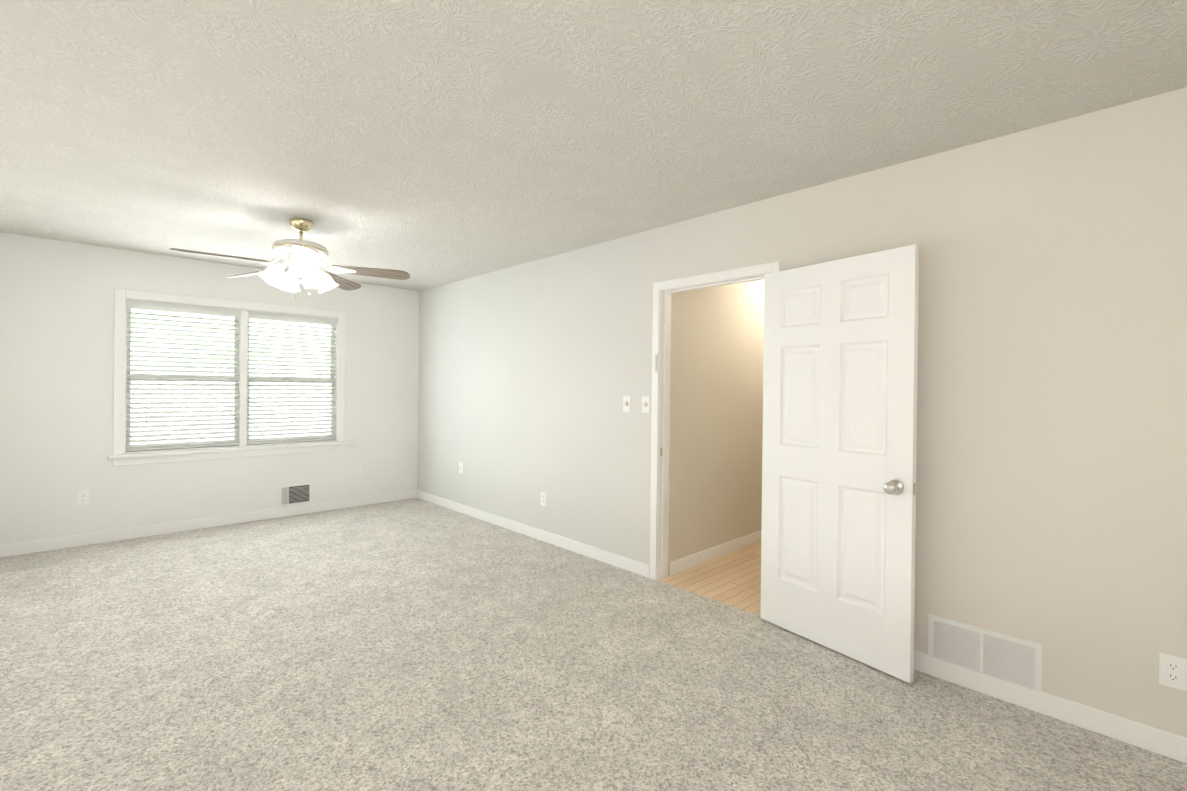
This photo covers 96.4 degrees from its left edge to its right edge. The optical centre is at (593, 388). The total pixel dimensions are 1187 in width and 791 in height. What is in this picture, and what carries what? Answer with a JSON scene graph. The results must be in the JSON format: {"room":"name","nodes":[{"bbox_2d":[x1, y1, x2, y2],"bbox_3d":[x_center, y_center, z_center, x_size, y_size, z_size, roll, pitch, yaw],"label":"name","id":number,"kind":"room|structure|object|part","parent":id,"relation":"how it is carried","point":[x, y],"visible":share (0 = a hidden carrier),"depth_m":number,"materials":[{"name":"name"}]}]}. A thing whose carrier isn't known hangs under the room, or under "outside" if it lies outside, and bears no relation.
{"room":"empty bedroom","nodes":[
{"label":"empty bedroom","id":0,"kind":"room"},
{"bbox_2d":[0,232,418,544],"bbox_3d":[-3.446,0.059,5.070,3.900,2.440,0.160,1,0,-44],"label":"wall","id":1,"kind":"structure","parent":0,"point":[56,361],"depth_m":4.44,"materials":[{"name":"grey paint"}]},
{"bbox_2d":[77,490,88,505],"bbox_3d":[-4.133,0.888,4.300,0.070,0.115,0.008,1,0,-44],"label":"outlet","id":2,"kind":"object","parent":1,"relation":"attached to","point":[82,497],"visible":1,"depth_m":4.30,"materials":[{"name":"plastic"}]},
{"bbox_2d":[0,490,415,556],"bbox_3d":[-3.387,1.234,5.020,3.630,0.090,0.015,1,0,-44],"label":"baseboard","id":3,"kind":"structure","parent":1,"relation":"attached to","point":[136,532],"depth_m":4.76,"materials":[{"name":"white wood"}]},
{"bbox_2d":[108,288,348,465],"bbox_3d":[-3.373,-0.087,5.103,1.906,1.483,0.210,1,0,-44],"label":"window","id":4,"kind":"structure","parent":1,"relation":"in","point":[120,456],"depth_m":5.01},
{"bbox_3d":[-3.399,-0.101,5.130,1.682,1.292,0.065,1,0,-44],"label":"window sashes","id":5,"kind":"part","parent":4,"relation":"part of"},
{"bbox_2d":[126,299,337,450],"bbox_3d":[-3.349,-0.104,5.079,1.682,1.282,0.065,1,0,-44],"label":"window blinds","id":6,"kind":"object","parent":4,"relation":"attached to","point":[160,306],"visible":0.94,"depth_m":4.96,"materials":[{"name":"white plastic"}]},
{"bbox_2d":[279,482,311,506],"bbox_3d":[-3.017,1.078,5.380,0.300,0.215,0.010,1,0,-44],"label":"air vent","id":7,"kind":"object","parent":1,"relation":"in","point":[295,494],"visible":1,"depth_m":5.38,"materials":[{"name":"metal"}]},
{"bbox_2d":[355,466,361,476],"bbox_3d":[-2.570,0.911,5.811,0.070,0.115,0.008,1,0,-44],"label":"outlet","id":8,"kind":"object","parent":1,"relation":"attached to","point":[358,471],"visible":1,"depth_m":5.81,"materials":[{"name":"plastic"}]},
{"bbox_2d":[0,498,1186,790],"bbox_3d":[-1.082,1.361,2.525,3.780,0.100,7.130,1,0,-44],"label":"floor carpet","id":9,"kind":"object","parent":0,"point":[414,644],"visible":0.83,"depth_m":2.35,"materials":[{"name":"beige carpet"}]},
{"bbox_2d":[0,0,1186,290],"bbox_3d":[-0.061,-1.170,3.478,6.540,0.100,7.130,1,0,-44],"label":"ceiling","id":10,"kind":"structure","parent":0,"point":[426,144],"depth_m":2.11,"materials":[{"name":"white paint"}]},
{"bbox_2d":[170,218,409,301],"bbox_3d":[-2.016,-0.860,3.578,1.325,0.563,1.352,1,0,-44],"label":"ceiling fan","id":11,"kind":"object","parent":10,"relation":"hanging from","point":[301,254],"visible":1,"depth_m":3.57,"materials":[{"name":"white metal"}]},
{"bbox_3d":[-1.995,-0.943,3.621,0.338,0.094,0.338,1,0,-44],"label":"motor","id":12,"kind":"part","parent":11,"relation":"part of","materials":[{"name":"metal"}]},
{"bbox_2d":[658,541,760,614],"bbox_3d":[1.777,1.389,4.272,2.760,0.100,1.230,1,0,-44],"label":"floor","id":13,"kind":"structure","parent":0,"point":[733,578],"depth_m":3.70,"materials":[{"name":"brown wood"}]},
{"bbox_2d":[668,279,763,574],"bbox_3d":[1.447,0.114,4.712,2.640,2.440,0.115,1,0,-44],"label":"wall","id":14,"kind":"structure","parent":0,"point":[716,417],"depth_m":4.16,"materials":[{"name":"beige paint"}]},
{"bbox_2d":[669,530,760,574],"bbox_3d":[1.442,1.289,4.634,2.500,0.090,0.012,1,0,-44],"label":"baseboard","id":15,"kind":"structure","parent":14,"relation":"attached to","point":[679,565],"depth_m":4.14,"materials":[{"name":"white wood"}]},
{"bbox_2d":[417,87,1186,737],"bbox_3d":[0.390,0.104,3.819,0.120,2.440,6.970,1,0,-44],"label":"wall","id":16,"kind":"structure","parent":0,"point":[1051,447],"depth_m":2.34,"materials":[{"name":"paint"}]},
{"bbox_2d":[459,462,462,472],"bbox_3d":[-1.391,0.830,5.564,0.008,0.115,0.070,1,0,-44],"label":"jack","id":17,"kind":"object","parent":16,"relation":"attached to","point":[460,467],"visible":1,"depth_m":5.56,"materials":[{"name":"plastic"}]},
{"bbox_2d":[416,490,649,577],"bbox_3d":[-0.836,1.263,4.982,0.012,0.090,3.535,1,0,-44],"label":"baseboard","id":18,"kind":"structure","parent":16,"relation":"attached to","point":[637,567],"depth_m":4.51,"materials":[{"name":"white wood"}]},
{"bbox_2d":[541,492,545,505],"bbox_3d":[-0.433,0.954,4.572,0.008,0.115,0.070,1,0,-44],"label":"electrical outlet","id":19,"kind":"object","parent":16,"relation":"attached to","point":[543,498],"visible":1,"depth_m":4.57,"materials":[{"name":"plastic"}]},
{"bbox_2d":[623,396,630,411],"bbox_3d":[0.238,0.113,3.874,0.024,0.115,0.070,1,0,-44],"label":"dimmer switch","id":20,"kind":"object","parent":16,"relation":"attached to","point":[626,403],"visible":1,"depth_m":3.87,"materials":[{"name":"plastic"}]},
{"bbox_2d":[642,396,649,412],"bbox_3d":[0.363,0.114,3.744,0.024,0.115,0.070,1,0,-44],"label":"dimmer switch","id":21,"kind":"object","parent":16,"relation":"attached to","point":[645,404],"visible":1,"depth_m":3.74,"materials":[{"name":"plastic"}]},
{"bbox_2d":[650,261,779,579],"bbox_3d":[0.775,0.300,3.415,0.151,2.060,0.930,1,0,-44],"label":"door frame","id":22,"kind":"structure","parent":16,"relation":"attached to","point":[660,428],"depth_m":3.68,"materials":[{"name":"white wood"}]},
{"bbox_2d":[760,244,918,682],"bbox_3d":[1.218,0.337,2.727,0.175,1.975,0.826,1,0,-35],"label":"door","id":23,"kind":"structure","parent":16,"relation":"in","point":[839,441],"depth_m":2.66,"materials":[{"name":"white wood"}]},
{"bbox_2d":[928,614,1041,691],"bbox_3d":[1.715,1.168,2.346,0.009,0.215,0.410,1,0,-44],"label":"air vent","id":24,"kind":"object","parent":16,"relation":"in","point":[1006,657],"visible":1,"depth_m":2.33,"materials":[{"name":"metal"}]},
{"bbox_2d":[914,650,1186,763],"bbox_3d":[1.846,1.300,2.206,0.015,0.090,2.305,1,0,-44],"label":"baseboard","id":25,"kind":"structure","parent":16,"relation":"attached to","point":[1154,740],"depth_m":2.15,"materials":[{"name":"white wood"}]},
{"bbox_2d":[1159,652,1186,690],"bbox_3d":[2.114,1.034,1.936,0.008,0.115,0.070,1,0,-44],"label":"electrical outlet","id":26,"kind":"object","parent":16,"relation":"attached to","point":[1172,671],"visible":1,"depth_m":1.94,"materials":[{"name":"plastic"}]},
{"label":"outside","id":27,"kind":"structure","parent":0,"visible":0},
{"bbox_2d":[130,309,330,444],"bbox_3d":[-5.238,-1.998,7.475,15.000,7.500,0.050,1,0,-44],"label":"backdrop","id":28,"kind":"structure","parent":27,"point":[204,338],"depth_m":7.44,"materials":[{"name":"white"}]}
]}

